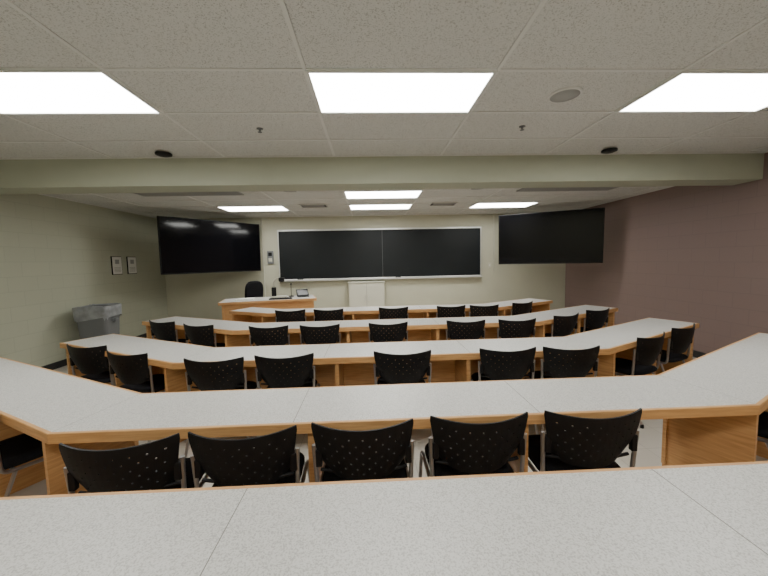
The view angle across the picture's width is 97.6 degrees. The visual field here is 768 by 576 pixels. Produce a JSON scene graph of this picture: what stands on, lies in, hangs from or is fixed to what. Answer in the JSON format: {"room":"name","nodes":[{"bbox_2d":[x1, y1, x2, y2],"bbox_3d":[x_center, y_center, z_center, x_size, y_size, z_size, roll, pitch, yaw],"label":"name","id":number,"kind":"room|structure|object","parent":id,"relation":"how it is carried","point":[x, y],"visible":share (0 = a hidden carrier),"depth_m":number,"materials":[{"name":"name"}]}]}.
{"room":"lecture hall","nodes":[
{"label":"lecture hall","id":0,"kind":"room"},
{"bbox_2d":[0,194,167,366],"bbox_3d":[-4.952,-0.098,2.945,0.150,2.950,9.700,-1,5,-2],"label":"wall","id":1,"kind":"structure","parent":0,"point":[55,253],"depth_m":5.19,"materials":[{"name":"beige paint"}]},
{"bbox_2d":[42,333,146,369],"bbox_3d":[-4.841,1.321,3.063,0.012,0.100,9.700,-1,5,-2],"label":"baseboard","id":2,"kind":"structure","parent":1,"relation":"attached to","point":[58,364],"depth_m":5.08,"materials":[{"name":"black rubber"}]},
{"bbox_2d":[110,256,122,274],"bbox_3d":[-5.010,-0.421,6.301,0.020,0.340,0.250,-1,5,-2],"label":"framed notice","id":3,"kind":"object","parent":1,"relation":"attached to","point":[116,261],"visible":1,"depth_m":6.28,"materials":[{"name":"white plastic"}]},
{"bbox_2d":[126,257,136,273],"bbox_3d":[-5.027,-0.453,6.699,0.020,0.340,0.250,-1,5,-2],"label":"framed notice","id":4,"kind":"object","parent":1,"relation":"attached to","point":[131,261],"visible":1,"depth_m":6.68,"materials":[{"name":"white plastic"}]},
{"bbox_2d":[157,216,260,274],"bbox_3d":[-3.933,-0.857,7.195,1.308,1.050,2.037,2,6,36],"label":"television","id":5,"kind":"object","parent":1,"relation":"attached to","point":[186,245],"visible":1,"depth_m":6.66,"materials":[{"name":"black plastic"}]},
{"bbox_2d":[165,213,565,319],"bbox_3d":[-0.335,-0.605,8.046,9.810,2.950,0.150,-1,5,-2],"label":"wall","id":6,"kind":"structure","parent":0,"point":[197,295],"depth_m":7.98,"materials":[{"name":"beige paint"}]},
{"bbox_2d":[267,251,273,263],"bbox_3d":[-2.647,-0.715,7.835,0.140,0.300,0.056,-1,5,-2],"label":"intercom","id":7,"kind":"object","parent":6,"relation":"attached to","point":[270,254],"visible":1,"depth_m":7.81,"materials":[{"name":"grey plastic"}]},
{"bbox_2d":[261,213,494,296],"bbox_3d":[-0.084,-0.469,7.979,5.484,2.480,0.024,-1,5,-2],"label":"trim","id":8,"kind":"structure","parent":6,"relation":"attached to","point":[494,213],"depth_m":7.88,"materials":[{"name":"beige paint"}]},
{"bbox_2d":[277,226,481,281],"bbox_3d":[-0.068,-0.804,7.900,4.790,1.200,0.125,-1,5,-2],"label":"chalkboard","id":9,"kind":"object","parent":6,"relation":"attached to","point":[417,252],"visible":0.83,"depth_m":7.92,"materials":[{"name":"stone"}]},
{"bbox_2d":[499,208,604,263],"bbox_3d":[3.608,-1.062,7.388,1.888,1.030,1.556,1,5,26],"label":"television","id":10,"kind":"object","parent":6,"relation":"attached to","point":[567,236],"visible":1,"depth_m":6.67,"materials":[{"name":"black plastic"}]},
{"bbox_2d":[0,0,767,217],"bbox_3d":[-0.152,-1.395,3.045,9.510,0.160,9.700,-1,5,-2],"label":"ceiling","id":11,"kind":"structure","parent":0,"point":[565,34],"depth_m":2.12,"materials":[{"name":"tile"}]},
{"bbox_2d":[0,70,163,114],"bbox_3d":[-2.334,-1.335,2.320,1.220,0.012,0.610,-1,5,-2],"label":"ceiling light panel","id":12,"kind":"object","parent":11,"relation":"in","point":[22,92],"depth_m":2.34,"materials":[{"name":"white plastic"}]},
{"bbox_2d":[155,150,172,157],"bbox_3d":[-2.330,-1.415,3.554,0.160,0.050,0.160,-1,5,-2],"label":"sensor","id":13,"kind":"object","parent":11,"relation":"attached to","point":[162,153],"visible":1,"depth_m":3.51,"materials":[{"name":"black plastic"}]},
{"bbox_2d":[134,192,243,196],"bbox_3d":[-2.882,-1.389,4.838,1.500,0.010,0.600,-1,5,-2],"label":"ceiling vent","id":14,"kind":"object","parent":11,"relation":"in","point":[160,193],"visible":0.4,"depth_m":5.01,"materials":[{"name":"grey metal"}]},
{"bbox_2d":[217,206,289,211],"bbox_3d":[-2.508,-1.538,6.524,1.220,0.012,0.610,-1,5,-2],"label":"ceiling light panel","id":15,"kind":"object","parent":11,"relation":"in","point":[228,208],"depth_m":6.53,"materials":[{"name":"white plastic"}]},
{"bbox_2d":[299,204,327,207],"bbox_3d":[-1.318,-1.536,6.298,0.490,0.016,0.340,-1,5,-2],"label":"ceiling vent","id":16,"kind":"object","parent":11,"relation":"in","point":[302,205],"visible":1,"depth_m":6.27,"materials":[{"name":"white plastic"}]},
{"bbox_2d":[349,204,412,209],"bbox_3d":[-0.071,-1.597,6.622,1.220,0.012,0.610,-1,5,-2],"label":"ceiling light panel","id":17,"kind":"object","parent":11,"relation":"in","point":[370,206],"depth_m":6.63,"materials":[{"name":"white plastic"}]},
{"bbox_2d":[0,153,763,193],"bbox_3d":[-0.191,-1.393,4.018,9.510,0.360,0.340,-1,5,-2],"label":"ceiling beam","id":18,"kind":"structure","parent":11,"relation":"attached to","point":[150,175],"depth_m":3.88,"materials":[{"name":"beige paint"}]},
{"bbox_2d":[343,190,422,198],"bbox_3d":[-0.020,-1.501,5.407,1.220,0.012,0.610,-1,5,-2],"label":"ceiling light panel","id":19,"kind":"object","parent":11,"relation":"in","point":[405,193],"depth_m":5.41,"materials":[{"name":"white plastic"}]},
{"bbox_2d":[0,0,767,218],"bbox_3d":[-0.151,-1.377,3.047,9.510,0.138,9.700,-1,5,-2],"label":"grid","id":20,"kind":"object","parent":11,"relation":"attached to","point":[282,3],"depth_m":2.86,"materials":[{"name":"white metal"}]},
{"bbox_2d":[305,70,497,113],"bbox_3d":[0.104,-1.394,2.419,1.220,0.012,0.610,-1,5,-2],"label":"ceiling light panel","id":21,"kind":"object","parent":11,"relation":"in","point":[333,91],"depth_m":2.37,"materials":[{"name":"white plastic"}]},
{"bbox_2d":[429,202,457,205],"bbox_3d":[1.129,-1.595,6.397,0.490,0.016,0.340,-1,5,-2],"label":"ceiling vent","id":22,"kind":"object","parent":11,"relation":"in","point":[433,203],"visible":1,"depth_m":6.32,"materials":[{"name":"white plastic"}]},
{"bbox_2d":[469,202,539,207],"bbox_3d":[2.366,-1.657,6.721,1.220,0.012,0.610,-1,5,-2],"label":"ceiling light panel","id":23,"kind":"object","parent":11,"relation":"in","point":[511,204],"depth_m":6.72,"materials":[{"name":"white plastic"}]},
{"bbox_2d":[548,86,582,102],"bbox_3d":[1.337,-1.422,2.484,0.230,0.017,0.230,-1,5,-2],"label":"ceiling speaker","id":24,"kind":"object","parent":11,"relation":"in","point":[566,94],"depth_m":2.46},
{"bbox_2d":[516,187,617,191],"bbox_3d":[2.861,-1.528,5.070,1.500,0.010,0.600,-1,5,-2],"label":"ceiling vent","id":25,"kind":"object","parent":11,"relation":"in","point":[562,188],"visible":0.37,"depth_m":5.25,"materials":[{"name":"grey metal"}]},
{"bbox_2d":[601,147,617,153],"bbox_3d":[2.514,-1.532,3.750,0.160,0.050,0.160,-1,5,-2],"label":"sensor","id":26,"kind":"object","parent":11,"relation":"attached to","point":[608,150],"visible":1,"depth_m":3.71,"materials":[{"name":"black plastic"}]},
{"bbox_2d":[615,71,767,112],"bbox_3d":[2.541,-1.453,2.517,1.220,0.012,0.610,-1,5,-2],"label":"ceiling light panel","id":27,"kind":"object","parent":11,"relation":"in","point":[686,91],"depth_m":2.53,"materials":[{"name":"white plastic"}]},
{"bbox_2d":[9,357,767,496],"bbox_3d":[-0.095,1.305,3.263,9.910,0.100,10.100,-1,5,-2],"label":"floor","id":28,"kind":"structure","parent":0,"point":[649,448],"depth_m":2.69,"materials":[{"name":"plastic"}]},
{"bbox_2d":[0,433,43,496],"bbox_3d":[-2.159,1.000,2.011,0.500,0.794,0.508,1,5,27],"label":"chair","id":29,"kind":"object","parent":28,"relation":"on","point":[20,449],"visible":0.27,"depth_m":1.91,"materials":[{"name":"black plastic"}]},
{"bbox_2d":[66,344,112,384],"bbox_3d":[-2.727,0.907,3.326,0.500,0.794,0.508,0,5,11],"label":"chair","id":30,"kind":"object","parent":28,"relation":"on","point":[92,362],"visible":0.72,"depth_m":3.10,"materials":[{"name":"black plastic"}]},
{"bbox_2d":[72,303,121,338],"bbox_3d":[-4.566,0.720,5.406,0.530,0.910,0.446,-2,5,-9],"label":"trash can","id":31,"kind":"object","parent":28,"relation":"on","point":[94,320],"visible":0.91,"depth_m":5.22,"materials":[{"name":"grey plastic"}]},
{"bbox_2d":[59,433,208,493],"bbox_3d":[-1.119,1.011,1.609,0.500,0.794,0.509,-2,5,-8],"label":"chair","id":32,"kind":"object","parent":28,"relation":"on","point":[113,470],"visible":0.69,"depth_m":1.38,"materials":[{"name":"black plastic"}]},
{"bbox_2d":[106,350,164,442],"bbox_3d":[-2.116,0.917,3.033,0.500,0.794,0.508,0,5,16],"label":"chair","id":33,"kind":"object","parent":28,"relation":"on","point":[127,368],"visible":0.77,"depth_m":2.81,"materials":[{"name":"black plastic"}]},
{"bbox_2d":[149,320,185,342],"bbox_3d":[-2.842,0.808,4.589,0.500,0.794,0.509,0,5,19],"label":"chair","id":34,"kind":"object","parent":28,"relation":"on","point":[165,331],"visible":0.64,"depth_m":4.35,"materials":[{"name":"black plastic"}]},
{"bbox_2d":[183,323,224,346],"bbox_3d":[-2.201,0.819,4.282,0.500,0.794,0.508,0,5,17],"label":"chair","id":35,"kind":"object","parent":28,"relation":"on","point":[196,335],"visible":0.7,"depth_m":4.05,"materials":[{"name":"black plastic"}]},
{"bbox_2d":[183,356,261,457],"bbox_3d":[-1.313,0.919,2.801,0.500,0.794,0.508,-1,5,-2],"label":"chair","id":36,"kind":"object","parent":28,"relation":"on","point":[206,378],"visible":0.66,"depth_m":2.58,"materials":[{"name":"black plastic"}]},
{"bbox_2d":[188,425,309,487],"bbox_3d":[-0.622,0.996,1.669,0.500,0.794,0.508,-2,5,-5],"label":"chair","id":37,"kind":"object","parent":28,"relation":"on","point":[222,460],"visible":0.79,"depth_m":1.45,"materials":[{"name":"black plastic"}]},
{"bbox_2d":[245,281,262,297],"bbox_3d":[-2.634,0.422,7.163,0.647,1.138,0.640,3,6,43],"label":"office chair","id":38,"kind":"object","parent":28,"relation":"on","point":[252,288],"visible":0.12,"depth_m":7.25,"materials":[{"name":"black fabric"}]},
{"bbox_2d":[218,295,316,344],"bbox_3d":[-2.179,0.618,6.483,1.700,0.840,0.720,-3,5,-16],"label":"desk","id":39,"kind":"object","parent":28,"relation":"on","point":[227,305],"visible":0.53,"depth_m":6.16,"materials":[{"name":"brown wood"}]},
{"bbox_2d":[235,297,254,300],"bbox_3d":[-2.615,0.207,6.324,0.330,0.024,0.240,-3,5,-16],"label":"paper stack","id":40,"kind":"object","parent":39,"relation":"on","point":[238,299],"visible":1,"depth_m":6.25,"materials":[{"name":"white paper"}]},
{"bbox_2d":[271,277,286,297],"bbox_3d":[-2.057,-0.009,6.577,0.300,0.391,0.220,-3,5,-16],"label":"camera","id":41,"kind":"object","parent":39,"relation":"on","point":[281,279],"visible":0.98,"depth_m":6.53,"materials":[{"name":"beige plastic"}]},
{"bbox_2d":[269,297,291,299],"bbox_3d":[-1.934,0.196,6.294,0.420,0.023,0.140,-3,5,-16],"label":"keyboard","id":42,"kind":"object","parent":39,"relation":"on","point":[282,297],"visible":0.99,"depth_m":6.23,"materials":[{"name":"black plastic"}]},
{"bbox_2d":[296,289,308,296],"bbox_3d":[-1.601,0.098,6.637,0.240,0.150,0.141,-4,6,-33],"label":"control panel","id":43,"kind":"object","parent":39,"relation":"on","point":[300,292],"visible":1,"depth_m":6.64,"materials":[{"name":"black plastic"}]},
{"bbox_2d":[249,325,289,345],"bbox_3d":[-1.328,0.816,4.087,0.500,0.794,0.508,-1,5,0],"label":"chair","id":44,"kind":"object","parent":28,"relation":"on","point":[259,336],"visible":0.53,"depth_m":3.86,"materials":[{"name":"black plastic"}]},
{"bbox_2d":[254,353,319,436],"bbox_3d":[-0.793,0.904,2.856,0.500,0.794,0.509,-2,5,-4],"label":"chair","id":45,"kind":"object","parent":28,"relation":"on","point":[275,372],"visible":0.77,"depth_m":2.63,"materials":[{"name":"black plastic"}]},
{"bbox_2d":[275,309,305,321],"bbox_3d":[-1.450,0.715,5.375,0.500,0.794,0.509,-2,5,-5],"label":"chair","id":46,"kind":"object","parent":28,"relation":"on","point":[281,316],"visible":0.46,"depth_m":5.14,"materials":[{"name":"black plastic"}]},
{"bbox_2d":[300,324,340,344],"bbox_3d":[-0.746,0.804,4.091,0.500,0.794,0.508,-1,5,-3],"label":"chair","id":47,"kind":"object","parent":28,"relation":"on","point":[331,335],"visible":0.55,"depth_m":3.86,"materials":[{"name":"black plastic"}]},
{"bbox_2d":[313,309,343,320],"bbox_3d":[-0.852,0.702,5.383,0.500,0.794,0.509,-1,5,-1],"label":"chair","id":48,"kind":"object","parent":28,"relation":"on","point":[324,315],"visible":0.43,"depth_m":5.15,"materials":[{"name":"black plastic"}]},
{"bbox_2d":[311,418,413,481],"bbox_3d":[-0.096,0.981,1.720,0.500,0.794,0.508,-1,5,-2],"label":"chair","id":49,"kind":"object","parent":28,"relation":"on","point":[379,455],"visible":0.83,"depth_m":1.50,"materials":[{"name":"black plastic"}]},
{"bbox_2d":[348,281,384,306],"bbox_3d":[-0.400,0.365,7.889,0.860,1.045,0.290,-1,5,-2],"label":"storage cabinet","id":50,"kind":"object","parent":28,"relation":"on","point":[361,293],"visible":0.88,"depth_m":7.75,"materials":[{"name":"white wood"}]},
{"bbox_2d":[60,318,698,441],"bbox_3d":[0.118,0.866,3.420,6.880,0.740,1.325,-1,5,-2],"label":"desk","id":51,"kind":"object","parent":28,"relation":"on","point":[341,364],"visible":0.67,"depth_m":3.08,"materials":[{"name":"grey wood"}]},
{"bbox_2d":[142,305,617,346],"bbox_3d":[0.074,0.767,4.666,6.872,0.740,1.306,-1,5,-2],"label":"desk","id":52,"kind":"object","parent":28,"relation":"on","point":[231,333],"visible":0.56,"depth_m":4.37,"materials":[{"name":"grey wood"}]},
{"bbox_2d":[0,461,767,575],"bbox_3d":[0.175,1.040,1.243,7.119,0.740,0.987,-1,5,-2],"label":"desk","id":53,"kind":"object","parent":28,"relation":"on","point":[695,519],"visible":1,"depth_m":0.98,"materials":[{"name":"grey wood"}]},
{"bbox_2d":[0,333,767,496],"bbox_3d":[0.146,0.947,2.413,7.542,0.740,1.504,-1,5,-2],"label":"desk","id":54,"kind":"object","parent":28,"relation":"on","point":[710,405],"visible":0.8,"depth_m":1.86,"materials":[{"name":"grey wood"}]},
{"bbox_2d":[368,322,407,342],"bbox_3d":[0.043,0.783,4.140,0.500,0.794,0.508,-2,5,-5],"label":"chair","id":55,"kind":"object","parent":28,"relation":"on","point":[399,331],"visible":0.6,"depth_m":3.91,"materials":[{"name":"black plastic"}]},
{"bbox_2d":[229,298,552,322],"bbox_3d":[0.240,0.669,5.843,5.619,0.740,1.072,-1,5,-2],"label":"desk","id":56,"kind":"object","parent":28,"relation":"on","point":[251,314],"visible":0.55,"depth_m":5.64,"materials":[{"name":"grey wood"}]},
{"bbox_2d":[379,307,407,318],"bbox_3d":[0.147,0.677,5.438,0.500,0.794,0.508,-1,5,-3],"label":"chair","id":57,"kind":"object","parent":28,"relation":"on","point":[385,313],"visible":0.48,"depth_m":5.20,"materials":[{"name":"black plastic"}]},
{"bbox_2d":[373,350,432,436],"bbox_3d":[0.154,0.881,2.889,0.500,0.794,0.509,-1,5,0],"label":"chair","id":58,"kind":"object","parent":28,"relation":"on","point":[396,373],"visible":0.7,"depth_m":2.67,"materials":[{"name":"black plastic"}]},
{"bbox_2d":[436,305,465,317],"bbox_3d":[1.047,0.655,5.473,0.500,0.794,0.508,-2,5,-5],"label":"chair","id":59,"kind":"object","parent":28,"relation":"on","point":[459,311],"visible":0.44,"depth_m":5.24,"materials":[{"name":"black plastic"}]},
{"bbox_2d":[446,320,484,339],"bbox_3d":[0.979,0.760,4.184,0.500,0.794,0.508,-1,5,1],"label":"chair","id":60,"kind":"object","parent":28,"relation":"on","point":[473,330],"visible":0.56,"depth_m":3.96,"materials":[{"name":"black plastic"}]},
{"bbox_2d":[418,412,527,476],"bbox_3d":[0.443,0.966,1.762,0.500,0.794,0.508,-1,5,-2],"label":"chair","id":61,"kind":"object","parent":28,"relation":"on","point":[475,448],"visible":0.8,"depth_m":1.54,"materials":[{"name":"black plastic"}]},
{"bbox_2d":[469,304,498,316],"bbox_3d":[1.576,0.643,5.480,0.500,0.794,0.508,-1,5,-2],"label":"chair","id":62,"kind":"object","parent":28,"relation":"on","point":[480,310],"visible":0.41,"depth_m":5.24,"materials":[{"name":"black plastic"}]},
{"bbox_2d":[470,347,537,433],"bbox_3d":[1.004,0.862,2.914,0.500,0.794,0.508,-1,5,-1],"label":"chair","id":63,"kind":"object","parent":28,"relation":"on","point":[491,365],"visible":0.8,"depth_m":2.69,"materials":[{"name":"black plastic"}]},
{"bbox_2d":[497,318,535,338],"bbox_3d":[1.581,0.746,4.197,0.500,0.794,0.508,-1,5,-3],"label":"chair","id":64,"kind":"object","parent":28,"relation":"on","point":[526,328],"visible":0.59,"depth_m":3.97,"materials":[{"name":"black plastic"}]},
{"bbox_2d":[511,301,532,329],"bbox_3d":[2.219,0.610,5.724,0.500,0.794,0.509,-3,5,-25],"label":"chair","id":65,"kind":"object","parent":28,"relation":"on","point":[523,308],"visible":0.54,"depth_m":5.47,"materials":[{"name":"black plastic"}]},
{"bbox_2d":[524,345,599,430],"bbox_3d":[1.523,0.850,2.920,0.500,0.794,0.509,-1,5,0],"label":"chair","id":66,"kind":"object","parent":28,"relation":"on","point":[575,363],"visible":0.73,"depth_m":2.70,"materials":[{"name":"black plastic"}]},
{"bbox_2d":[545,312,578,336],"bbox_3d":[2.243,0.713,4.438,0.500,0.794,0.509,-3,5,-24],"label":"chair","id":67,"kind":"object","parent":28,"relation":"on","point":[563,325],"visible":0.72,"depth_m":4.20,"materials":[{"name":"black plastic"}]},
{"bbox_2d":[528,408,641,471],"bbox_3d":[0.991,0.953,1.784,0.500,0.794,0.509,-1,5,0],"label":"chair","id":68,"kind":"object","parent":28,"relation":"on","point":[597,446],"visible":0.81,"depth_m":1.57,"materials":[{"name":"black plastic"}]},
{"bbox_2d":[580,308,608,332],"bbox_3d":[2.888,0.669,4.815,0.500,0.794,0.509,-3,5,-22],"label":"chair","id":69,"kind":"object","parent":28,"relation":"on","point":[594,320],"visible":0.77,"depth_m":4.58,"materials":[{"name":"black plastic"}]},
{"bbox_2d":[615,331,664,428],"bbox_3d":[2.361,0.806,3.243,0.500,0.794,0.509,-4,5,-27],"label":"chair","id":70,"kind":"object","parent":28,"relation":"on","point":[647,351],"visible":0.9,"depth_m":3.03,"materials":[{"name":"black plastic"}]},
{"bbox_2d":[656,323,694,371],"bbox_3d":[2.973,0.765,3.600,0.500,0.794,0.508,-4,5,-27],"label":"chair","id":71,"kind":"object","parent":28,"relation":"on","point":[680,341],"visible":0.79,"depth_m":3.37,"materials":[{"name":"black plastic"}]},
{"bbox_2d":[757,411,767,448],"bbox_3d":[2.371,0.895,2.137,0.500,0.794,0.509,-4,5,-30],"label":"chair","id":72,"kind":"object","parent":28,"relation":"on","point":[763,417],"visible":0.05,"depth_m":2.01,"materials":[{"name":"black plastic"}]},
{"bbox_2d":[565,152,767,353],"bbox_3d":[4.698,-0.332,3.335,0.150,2.950,9.700,-1,5,-2],"label":"wall","id":73,"kind":"structure","parent":0,"point":[694,254],"depth_m":5.00,"materials":[{"name":"paint"}]},
{"bbox_2d":[693,350,705,357],"bbox_3d":[4.646,1.091,3.446,0.012,0.100,9.700,-1,5,-2],"label":"baseboard","id":74,"kind":"structure","parent":73,"relation":"attached to","point":[696,354],"depth_m":4.91,"materials":[{"name":"black rubber"}]}
]}

